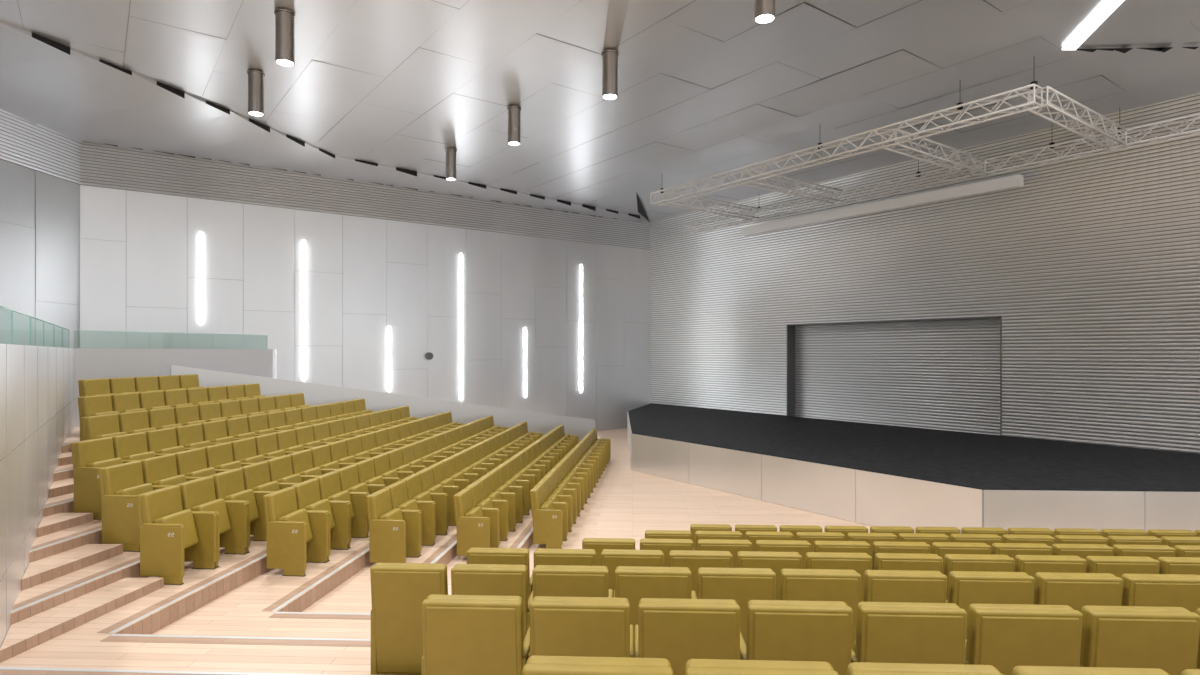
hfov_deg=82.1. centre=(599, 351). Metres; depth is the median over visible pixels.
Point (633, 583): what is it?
seat
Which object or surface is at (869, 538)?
seat
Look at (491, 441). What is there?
seat
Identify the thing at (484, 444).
seat
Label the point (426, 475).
seat
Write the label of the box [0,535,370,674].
floor
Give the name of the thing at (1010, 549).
seat
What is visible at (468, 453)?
seat
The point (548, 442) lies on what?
seat
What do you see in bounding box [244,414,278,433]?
seat
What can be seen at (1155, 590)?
seat
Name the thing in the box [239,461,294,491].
seat
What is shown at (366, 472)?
seat
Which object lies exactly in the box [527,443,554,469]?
seat
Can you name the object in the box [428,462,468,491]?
seat
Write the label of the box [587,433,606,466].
seat
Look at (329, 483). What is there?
seat
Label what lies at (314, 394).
wall
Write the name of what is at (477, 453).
seat
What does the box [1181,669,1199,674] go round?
seat
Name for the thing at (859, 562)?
seat
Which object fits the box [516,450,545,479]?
seat
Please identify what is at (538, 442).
seat
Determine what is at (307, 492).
seat
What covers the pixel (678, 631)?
seat
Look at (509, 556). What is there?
seat
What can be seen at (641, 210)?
trim
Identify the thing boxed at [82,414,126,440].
seat
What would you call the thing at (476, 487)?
seat
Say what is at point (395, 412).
seat
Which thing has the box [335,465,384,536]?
seat
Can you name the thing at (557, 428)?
seat
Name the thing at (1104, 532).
seat
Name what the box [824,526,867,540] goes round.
seat
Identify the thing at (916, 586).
seat
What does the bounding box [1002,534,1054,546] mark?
seat
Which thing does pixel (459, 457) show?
seat
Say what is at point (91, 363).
wall
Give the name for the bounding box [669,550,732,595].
seat
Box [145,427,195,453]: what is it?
seat
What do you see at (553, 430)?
seat
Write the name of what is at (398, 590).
seat
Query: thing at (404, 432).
seat
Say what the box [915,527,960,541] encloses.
seat
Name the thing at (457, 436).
seat
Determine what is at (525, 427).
seat
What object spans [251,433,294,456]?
seat
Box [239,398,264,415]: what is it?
seat
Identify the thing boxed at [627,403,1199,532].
stage platform
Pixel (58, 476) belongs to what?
step
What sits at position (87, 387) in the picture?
seat
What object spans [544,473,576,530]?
seat
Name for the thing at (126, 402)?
seat
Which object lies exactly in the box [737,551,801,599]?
seat
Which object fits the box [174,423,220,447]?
seat
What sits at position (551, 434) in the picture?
seat
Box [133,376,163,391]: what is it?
seat
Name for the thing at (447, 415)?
seat
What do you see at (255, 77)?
ceiling light
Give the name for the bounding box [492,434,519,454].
seat
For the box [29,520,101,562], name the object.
step
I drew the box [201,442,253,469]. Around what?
seat
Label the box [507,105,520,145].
ceiling light
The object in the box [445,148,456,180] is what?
ceiling light
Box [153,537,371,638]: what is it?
floor
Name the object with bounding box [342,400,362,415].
seat
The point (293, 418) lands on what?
seat
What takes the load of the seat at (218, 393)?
on the step at (58, 476)
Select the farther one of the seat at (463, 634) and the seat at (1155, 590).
the seat at (1155, 590)
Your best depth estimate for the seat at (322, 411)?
14.96 m
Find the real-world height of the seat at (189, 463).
0.980 m
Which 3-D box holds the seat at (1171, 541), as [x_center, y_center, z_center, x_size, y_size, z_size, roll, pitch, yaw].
[6.797,2.630,8.168,0.594,0.980,0.566,0,0,3]
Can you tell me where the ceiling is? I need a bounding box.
[0,0,1199,222]
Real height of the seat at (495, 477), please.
0.980 m
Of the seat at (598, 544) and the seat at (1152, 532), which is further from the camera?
the seat at (1152, 532)
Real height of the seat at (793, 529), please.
0.980 m
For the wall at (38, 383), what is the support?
on the floor at (625, 502)
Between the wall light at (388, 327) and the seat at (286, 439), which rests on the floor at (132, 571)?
the seat at (286, 439)
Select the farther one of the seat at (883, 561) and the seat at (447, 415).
the seat at (447, 415)
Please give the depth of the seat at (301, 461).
10.81 m
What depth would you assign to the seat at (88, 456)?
8.78 m
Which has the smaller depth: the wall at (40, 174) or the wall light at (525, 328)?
the wall at (40, 174)
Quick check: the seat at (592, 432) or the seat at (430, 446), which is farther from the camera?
the seat at (592, 432)
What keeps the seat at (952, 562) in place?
on the floor at (238, 612)
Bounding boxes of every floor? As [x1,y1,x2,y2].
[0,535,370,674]
[0,552,364,674]
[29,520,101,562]
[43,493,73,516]
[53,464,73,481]
[61,427,79,453]
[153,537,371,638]
[303,526,456,612]
[447,508,532,594]
[528,428,870,576]
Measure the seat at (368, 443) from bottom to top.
0.980 m
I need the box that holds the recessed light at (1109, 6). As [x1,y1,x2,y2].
[1062,0,1123,49]
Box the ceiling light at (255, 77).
[247,70,264,115]
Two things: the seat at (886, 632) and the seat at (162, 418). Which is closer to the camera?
the seat at (886, 632)
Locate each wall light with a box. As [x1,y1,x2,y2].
[200,233,201,323]
[303,241,304,379]
[388,327,389,390]
[461,254,461,399]
[525,328,525,396]
[581,265,581,391]
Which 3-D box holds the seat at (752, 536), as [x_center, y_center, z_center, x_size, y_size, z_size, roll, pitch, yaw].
[2.017,2.630,8.393,0.594,0.980,0.566,0,0,3]
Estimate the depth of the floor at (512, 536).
11.40 m
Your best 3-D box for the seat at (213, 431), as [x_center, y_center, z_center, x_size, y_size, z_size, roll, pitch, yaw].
[-6.231,1.640,11.433,0.566,0.980,0.594,0,0,6]
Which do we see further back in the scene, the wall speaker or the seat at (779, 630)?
the wall speaker
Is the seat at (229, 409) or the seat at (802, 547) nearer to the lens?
the seat at (802, 547)
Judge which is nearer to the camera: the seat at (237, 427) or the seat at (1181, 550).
the seat at (1181, 550)
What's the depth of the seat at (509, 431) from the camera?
17.39 m
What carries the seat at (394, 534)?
on the floor at (353, 595)
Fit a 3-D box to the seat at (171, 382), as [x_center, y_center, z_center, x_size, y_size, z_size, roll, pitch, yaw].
[-8.622,0.970,14.038,0.566,0.980,0.594,0,0,6]
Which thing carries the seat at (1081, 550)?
on the floor at (353, 595)
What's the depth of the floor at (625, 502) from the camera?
14.57 m
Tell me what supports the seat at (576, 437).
on the floor at (512, 536)
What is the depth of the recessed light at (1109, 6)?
12.07 m
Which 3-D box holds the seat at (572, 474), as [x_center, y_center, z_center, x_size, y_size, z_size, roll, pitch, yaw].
[-0.583,2.820,14.828,0.566,0.980,0.594,0,0,6]
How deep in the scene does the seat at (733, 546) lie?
7.07 m
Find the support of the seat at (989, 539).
on the floor at (512, 536)
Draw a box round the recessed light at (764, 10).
[754,0,774,23]
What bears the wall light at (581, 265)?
attached to the wall at (378, 257)
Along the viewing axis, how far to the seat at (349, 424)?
14.33 m
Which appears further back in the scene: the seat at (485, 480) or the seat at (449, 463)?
the seat at (449, 463)
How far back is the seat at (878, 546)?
6.99 m
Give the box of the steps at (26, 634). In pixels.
[0,452,163,662]
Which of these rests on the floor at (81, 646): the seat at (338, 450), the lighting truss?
the seat at (338, 450)
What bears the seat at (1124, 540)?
on the floor at (512, 536)
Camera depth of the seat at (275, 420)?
13.17 m
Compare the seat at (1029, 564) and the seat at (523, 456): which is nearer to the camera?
the seat at (1029, 564)
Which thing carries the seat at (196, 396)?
on the step at (58, 476)
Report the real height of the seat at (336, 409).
0.980 m
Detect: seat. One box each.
[71,437,131,519]
[78,378,113,396]
[78,395,118,440]
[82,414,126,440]
[98,461,168,551]
[109,377,138,393]
[111,393,145,412]
[111,432,166,460]
[116,410,155,433]
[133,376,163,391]
[137,485,216,584]
[138,391,170,409]
[138,454,197,485]
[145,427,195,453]
[146,407,181,429]
[157,375,183,389]
[163,389,192,406]
[172,448,227,477]
[173,405,205,425]
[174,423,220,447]
[176,476,247,567]
[178,374,202,388]
[186,387,213,404]
[197,402,226,421]
[198,420,239,442]
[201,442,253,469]
[206,386,232,402]
[210,468,272,552]
[219,400,246,418]
[224,417,264,438]
[226,385,249,399]
[230,437,276,462]
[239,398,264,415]
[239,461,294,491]
[243,383,265,398]
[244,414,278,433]
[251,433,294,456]
[257,396,280,412]
[263,455,317,483]
[263,487,327,576]
[264,411,298,430]
[274,394,295,410]
[275,429,313,451]
[283,408,313,426]
[288,450,336,475]
[289,393,309,408]
[290,479,349,561]
[294,426,328,446]
[300,406,327,423]
[307,445,352,469]
[309,422,343,442]
[313,471,367,548]
[315,404,342,420]
[325,440,368,463]
[328,419,357,438]
[329,402,352,417]
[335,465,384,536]
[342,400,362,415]
[342,417,369,434]
[344,436,382,457]
[352,459,399,486]
[353,398,376,413]
[353,414,383,431]
[358,432,393,452]
[366,488,419,562]
[368,412,391,428]
[369,453,412,479]
[370,429,404,448]
[370,563,447,674]
[377,410,402,425]
[383,449,424,473]
[385,426,416,444]
[385,481,433,555]
[387,408,413,422]
[396,423,427,440]
[397,406,421,419]
[397,444,435,467]
[400,474,446,544]
[407,420,435,436]
[411,440,445,462]
[415,467,458,533]
[418,418,444,433]
[422,437,455,457]
[422,594,529,674]
[425,416,452,430]
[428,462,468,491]
[431,433,463,452]
[433,413,458,427]
[440,457,477,484]
[441,411,466,425]
[442,430,471,449]
[450,452,486,478]
[451,427,478,445]
[451,564,532,641]
[453,488,498,555]
[459,425,485,441]
[461,448,493,472]
[465,422,491,438]
[466,481,507,543]
[467,548,532,598]
[469,444,500,467]
[473,420,497,435]
[476,475,515,539]
[477,440,507,463]
[479,418,503,432]
[484,416,508,430]
[485,469,522,530]
[486,437,513,458]
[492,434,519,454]
[494,464,529,521]
[498,431,524,450]
[502,459,535,507]
[505,428,529,447]
[509,426,533,443]
[509,455,540,484]
[515,424,538,441]
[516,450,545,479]
[519,421,542,437]
[522,447,550,474]
[522,655,672,674]
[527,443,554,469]
[528,596,632,656]
[530,485,566,548]
[532,548,595,589]
[532,565,612,597]
[533,440,558,465]
[537,478,571,538]
[538,437,562,461]
[542,434,566,457]
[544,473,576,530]
[547,432,569,453]
[549,468,580,516]
[550,429,572,450]
[554,427,575,447]
[554,463,583,509]
[557,425,578,444]
[559,458,587,508]
[563,454,590,497]
[568,451,592,496]
[571,447,595,487]
[575,444,598,486]
[578,441,600,478]
[581,438,602,477]
[582,538,634,565]
[584,435,604,473]
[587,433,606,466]
[589,431,608,465]
[591,428,610,460]
[601,549,663,596]
[614,566,691,657]
[635,598,741,674]
[640,538,692,566]
[645,530,691,538]
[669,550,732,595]
[685,659,838,674]
[690,524,731,549]
[691,567,775,644]
[693,531,741,550]
[697,539,751,567]
[735,525,776,539]
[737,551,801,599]
[740,600,852,674]
[745,531,793,550]
[755,540,810,568]
[779,525,822,539]
[780,569,860,648]
[796,532,844,551]
[805,552,871,601]
[814,541,870,555]
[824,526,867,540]
[847,533,896,556]
[847,662,1003,674]
[851,602,966,663]
[862,570,947,602]
[870,526,913,541]
[872,541,930,569]
[874,553,942,572]
[898,533,948,553]
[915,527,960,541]
[931,542,990,573]
[943,554,1014,599]
[946,571,1034,638]
[950,534,1001,547]
[961,527,1006,536]
[964,604,1082,674]
[991,543,1051,559]
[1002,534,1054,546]
[1007,528,1053,536]
[1012,666,1169,674]
[1014,555,1086,577]
[1033,572,1122,611]
[1052,544,1113,559]
[1054,528,1100,537]
[1055,535,1108,544]
[1079,605,1199,674]
[1086,556,1159,577]
[1101,529,1148,537]
[1108,536,1161,546]
[1113,544,1175,559]
[1121,574,1199,612]
[1148,529,1196,538]
[1157,557,1199,574]
[1161,536,1199,547]
[1174,545,1199,556]
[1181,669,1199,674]
[1196,608,1199,668]
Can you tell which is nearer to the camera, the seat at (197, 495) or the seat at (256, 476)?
the seat at (197, 495)
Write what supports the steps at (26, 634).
on the floor at (81, 646)
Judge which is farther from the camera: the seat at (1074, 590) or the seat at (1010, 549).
the seat at (1010, 549)
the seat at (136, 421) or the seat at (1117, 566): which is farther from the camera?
the seat at (136, 421)
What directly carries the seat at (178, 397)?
on the step at (58, 476)
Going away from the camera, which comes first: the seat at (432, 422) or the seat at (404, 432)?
the seat at (404, 432)
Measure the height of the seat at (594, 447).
0.980 m
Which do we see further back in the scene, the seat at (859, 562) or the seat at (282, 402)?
the seat at (282, 402)
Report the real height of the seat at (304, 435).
0.980 m
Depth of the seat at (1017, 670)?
2.49 m
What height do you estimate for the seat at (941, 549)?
0.980 m
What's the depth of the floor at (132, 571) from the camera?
6.96 m
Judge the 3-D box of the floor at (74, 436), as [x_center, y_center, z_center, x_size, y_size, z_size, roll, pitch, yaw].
[2.050,2.475,3.485,31.900,2.030,24.969,0,0,0]
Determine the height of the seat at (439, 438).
0.980 m
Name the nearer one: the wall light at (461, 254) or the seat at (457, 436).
the seat at (457, 436)
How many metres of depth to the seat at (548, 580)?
4.97 m
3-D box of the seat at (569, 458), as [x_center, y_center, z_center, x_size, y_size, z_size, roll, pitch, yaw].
[-0.523,2.820,15.423,0.566,0.980,0.594,0,0,6]
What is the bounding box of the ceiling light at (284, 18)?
[274,8,295,66]
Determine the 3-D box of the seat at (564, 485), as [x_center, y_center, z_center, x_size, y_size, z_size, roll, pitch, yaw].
[-0.703,2.820,13.638,0.566,0.980,0.594,0,0,6]
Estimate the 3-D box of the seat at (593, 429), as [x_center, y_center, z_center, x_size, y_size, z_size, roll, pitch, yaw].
[0.015,2.820,20.778,0.566,0.980,0.594,0,0,6]
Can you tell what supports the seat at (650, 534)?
on the floor at (512, 536)
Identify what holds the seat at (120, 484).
on the floor at (132, 571)
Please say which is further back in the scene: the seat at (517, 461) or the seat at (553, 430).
the seat at (553, 430)
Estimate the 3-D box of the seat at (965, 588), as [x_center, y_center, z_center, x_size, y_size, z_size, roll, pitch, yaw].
[2.784,2.060,5.106,0.594,0.980,0.566,0,0,3]
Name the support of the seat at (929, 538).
on the floor at (512, 536)
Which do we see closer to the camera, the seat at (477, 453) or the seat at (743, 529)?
the seat at (743, 529)
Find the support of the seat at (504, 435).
on the floor at (353, 595)
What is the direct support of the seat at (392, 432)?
on the floor at (81, 646)
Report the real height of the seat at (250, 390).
0.980 m
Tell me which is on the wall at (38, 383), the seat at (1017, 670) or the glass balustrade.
the glass balustrade
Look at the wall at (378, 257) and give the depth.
23.37 m
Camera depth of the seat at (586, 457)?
17.43 m
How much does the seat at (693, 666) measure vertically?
0.980 m
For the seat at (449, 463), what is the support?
on the floor at (353, 595)
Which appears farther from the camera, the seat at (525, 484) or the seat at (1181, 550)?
the seat at (525, 484)
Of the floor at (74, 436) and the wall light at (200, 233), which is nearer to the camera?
the floor at (74, 436)
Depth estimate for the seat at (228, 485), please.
9.13 m
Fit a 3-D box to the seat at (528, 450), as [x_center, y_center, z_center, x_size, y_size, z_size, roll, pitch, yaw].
[-1.419,2.630,15.313,0.566,0.980,0.594,0,0,6]
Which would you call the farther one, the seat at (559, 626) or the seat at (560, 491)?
the seat at (560, 491)
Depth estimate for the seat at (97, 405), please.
11.10 m
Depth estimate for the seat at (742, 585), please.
4.92 m
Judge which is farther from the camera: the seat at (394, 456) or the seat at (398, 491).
the seat at (394, 456)
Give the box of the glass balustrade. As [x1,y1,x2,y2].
[0,305,267,348]
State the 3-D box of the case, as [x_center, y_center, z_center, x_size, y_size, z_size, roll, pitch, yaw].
[8.299,-4.475,21.914,0.550,0.310,9.559,0,0,-36]
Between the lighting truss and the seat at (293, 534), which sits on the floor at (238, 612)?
the seat at (293, 534)
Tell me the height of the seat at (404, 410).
0.980 m
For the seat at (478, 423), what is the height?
0.980 m
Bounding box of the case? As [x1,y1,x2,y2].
[742,174,1023,235]
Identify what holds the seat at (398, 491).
on the floor at (353, 595)
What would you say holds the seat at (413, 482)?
on the floor at (353, 595)
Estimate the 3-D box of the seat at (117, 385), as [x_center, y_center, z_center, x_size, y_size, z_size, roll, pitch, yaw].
[-8.742,0.970,12.848,0.566,0.980,0.594,0,0,6]
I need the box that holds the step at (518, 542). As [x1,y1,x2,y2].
[0,441,532,674]
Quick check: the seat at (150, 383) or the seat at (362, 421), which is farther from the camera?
the seat at (362, 421)
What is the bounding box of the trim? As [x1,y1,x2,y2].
[103,47,1197,220]
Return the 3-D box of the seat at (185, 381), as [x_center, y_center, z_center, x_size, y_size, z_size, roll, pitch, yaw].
[-8.562,0.970,14.633,0.566,0.980,0.594,0,0,6]
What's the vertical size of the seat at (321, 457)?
0.980 m
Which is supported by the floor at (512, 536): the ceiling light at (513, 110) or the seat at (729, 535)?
the seat at (729, 535)
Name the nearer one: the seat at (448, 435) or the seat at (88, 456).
the seat at (88, 456)
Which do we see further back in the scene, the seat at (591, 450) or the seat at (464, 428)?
the seat at (591, 450)
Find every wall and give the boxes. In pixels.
[0,109,80,347]
[0,344,75,647]
[76,348,276,426]
[80,141,650,430]
[171,365,594,441]
[650,93,1199,453]
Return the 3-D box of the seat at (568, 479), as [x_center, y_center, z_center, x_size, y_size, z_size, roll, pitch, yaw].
[-0.643,2.820,14.233,0.566,0.980,0.594,0,0,6]
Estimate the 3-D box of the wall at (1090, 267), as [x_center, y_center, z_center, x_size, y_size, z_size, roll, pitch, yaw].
[10.714,-1.295,19.748,0.730,9.210,28.300,0,0,-36]
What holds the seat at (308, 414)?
on the step at (95, 537)
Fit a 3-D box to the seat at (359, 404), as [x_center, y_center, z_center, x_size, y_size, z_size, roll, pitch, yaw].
[-5.693,1.640,16.788,0.566,0.980,0.594,0,0,6]
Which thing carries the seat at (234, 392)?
on the step at (58, 476)
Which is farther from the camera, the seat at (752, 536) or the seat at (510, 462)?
the seat at (510, 462)
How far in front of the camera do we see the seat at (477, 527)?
10.28 m
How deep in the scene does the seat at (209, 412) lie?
12.58 m
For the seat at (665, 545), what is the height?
0.980 m
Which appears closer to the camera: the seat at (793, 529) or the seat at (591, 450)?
the seat at (793, 529)
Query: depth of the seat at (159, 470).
8.97 m
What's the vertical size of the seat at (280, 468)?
0.980 m
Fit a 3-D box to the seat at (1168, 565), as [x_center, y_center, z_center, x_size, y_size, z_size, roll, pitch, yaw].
[5.077,2.250,6.089,0.594,0.980,0.566,0,0,3]
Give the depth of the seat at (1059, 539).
7.95 m
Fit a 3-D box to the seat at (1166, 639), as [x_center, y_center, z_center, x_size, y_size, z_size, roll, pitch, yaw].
[2.887,1.860,3.892,0.594,0.980,0.566,0,0,3]
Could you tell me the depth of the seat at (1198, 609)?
3.69 m
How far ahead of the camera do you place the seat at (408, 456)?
12.90 m
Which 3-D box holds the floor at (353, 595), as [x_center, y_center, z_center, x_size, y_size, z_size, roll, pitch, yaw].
[2.050,3.175,5.906,31.900,0.490,29.812,0,0,0]
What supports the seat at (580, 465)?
on the floor at (625, 502)
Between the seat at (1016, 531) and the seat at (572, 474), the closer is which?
the seat at (1016, 531)
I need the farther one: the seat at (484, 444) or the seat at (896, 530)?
the seat at (484, 444)
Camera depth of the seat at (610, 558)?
6.04 m
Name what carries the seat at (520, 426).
on the floor at (353, 595)
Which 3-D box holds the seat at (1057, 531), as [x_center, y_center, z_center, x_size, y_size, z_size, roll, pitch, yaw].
[6.282,2.820,9.272,0.594,0.980,0.566,0,0,3]
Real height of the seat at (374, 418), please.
0.980 m
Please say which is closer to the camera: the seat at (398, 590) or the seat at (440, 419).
the seat at (398, 590)
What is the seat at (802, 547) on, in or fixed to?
on the floor at (353, 595)
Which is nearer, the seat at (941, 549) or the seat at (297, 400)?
the seat at (941, 549)
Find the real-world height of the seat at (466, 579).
0.980 m
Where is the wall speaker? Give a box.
[425,352,432,359]
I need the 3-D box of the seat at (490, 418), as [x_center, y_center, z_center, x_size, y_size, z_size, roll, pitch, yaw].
[-2.833,2.250,18.838,0.566,0.980,0.594,0,0,6]
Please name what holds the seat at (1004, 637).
on the floor at (132, 571)
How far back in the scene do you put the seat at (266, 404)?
14.37 m
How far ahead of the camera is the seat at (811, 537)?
8.09 m
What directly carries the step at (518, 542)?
on the floor at (512, 536)
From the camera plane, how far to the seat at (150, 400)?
12.36 m
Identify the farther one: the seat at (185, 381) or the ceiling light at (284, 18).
the seat at (185, 381)
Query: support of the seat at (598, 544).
on the floor at (353, 595)
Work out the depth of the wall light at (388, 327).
23.75 m
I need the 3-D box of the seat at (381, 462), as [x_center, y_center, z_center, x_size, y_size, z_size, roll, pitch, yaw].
[-3.551,2.250,11.698,0.566,0.980,0.594,0,0,6]
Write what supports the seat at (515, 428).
on the floor at (353, 595)
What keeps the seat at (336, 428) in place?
on the floor at (132, 571)
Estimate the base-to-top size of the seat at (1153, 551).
0.980 m
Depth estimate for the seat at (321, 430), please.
13.13 m
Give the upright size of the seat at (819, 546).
0.980 m
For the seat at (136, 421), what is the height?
0.980 m
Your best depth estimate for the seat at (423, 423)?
16.17 m
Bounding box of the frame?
[787,316,1001,434]
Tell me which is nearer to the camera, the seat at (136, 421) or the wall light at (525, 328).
the seat at (136, 421)
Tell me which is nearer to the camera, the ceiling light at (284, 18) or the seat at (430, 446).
the ceiling light at (284, 18)
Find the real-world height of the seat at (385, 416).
0.980 m
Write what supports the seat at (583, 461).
on the floor at (625, 502)
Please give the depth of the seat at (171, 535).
7.64 m
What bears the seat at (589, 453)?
on the floor at (625, 502)
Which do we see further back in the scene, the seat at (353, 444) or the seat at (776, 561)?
the seat at (353, 444)
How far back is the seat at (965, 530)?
9.06 m
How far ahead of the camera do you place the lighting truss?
17.40 m
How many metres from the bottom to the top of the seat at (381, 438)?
0.980 m
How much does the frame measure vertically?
3.255 m
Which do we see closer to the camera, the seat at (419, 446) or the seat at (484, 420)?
the seat at (419, 446)
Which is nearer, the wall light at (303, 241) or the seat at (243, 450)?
the seat at (243, 450)
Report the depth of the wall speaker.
24.49 m
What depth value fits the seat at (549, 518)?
11.57 m
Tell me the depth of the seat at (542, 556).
6.07 m
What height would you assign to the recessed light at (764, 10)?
0.850 m
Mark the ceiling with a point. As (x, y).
(375, 91)
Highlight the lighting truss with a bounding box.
[650,81,1199,234]
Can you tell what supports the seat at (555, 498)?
on the floor at (625, 502)
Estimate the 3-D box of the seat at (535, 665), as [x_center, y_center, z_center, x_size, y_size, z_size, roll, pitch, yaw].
[0.003,1.640,2.777,0.594,0.980,0.566,0,0,3]
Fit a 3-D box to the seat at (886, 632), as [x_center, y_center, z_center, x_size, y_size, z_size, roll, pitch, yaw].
[1.692,1.860,3.948,0.594,0.980,0.566,0,0,3]
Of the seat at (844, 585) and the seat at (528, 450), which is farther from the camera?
the seat at (528, 450)
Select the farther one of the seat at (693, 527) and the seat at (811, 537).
the seat at (693, 527)
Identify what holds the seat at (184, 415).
on the step at (67, 507)
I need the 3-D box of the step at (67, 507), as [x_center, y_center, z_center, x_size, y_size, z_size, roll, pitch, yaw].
[2.050,2.695,4.176,31.900,1.550,26.353,0,0,0]
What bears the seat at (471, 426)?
on the floor at (238, 612)
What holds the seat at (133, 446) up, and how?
on the step at (95, 537)
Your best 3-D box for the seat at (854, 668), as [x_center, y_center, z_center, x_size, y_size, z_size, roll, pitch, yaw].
[1.197,1.640,2.721,0.594,0.980,0.566,0,0,3]
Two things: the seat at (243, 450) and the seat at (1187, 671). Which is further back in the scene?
the seat at (243, 450)
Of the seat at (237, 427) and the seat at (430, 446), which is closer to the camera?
the seat at (237, 427)
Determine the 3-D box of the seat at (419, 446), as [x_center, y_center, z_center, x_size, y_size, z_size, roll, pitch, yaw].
[-3.372,2.250,13.483,0.566,0.980,0.594,0,0,6]
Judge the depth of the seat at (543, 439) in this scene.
17.18 m
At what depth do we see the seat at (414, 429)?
15.58 m

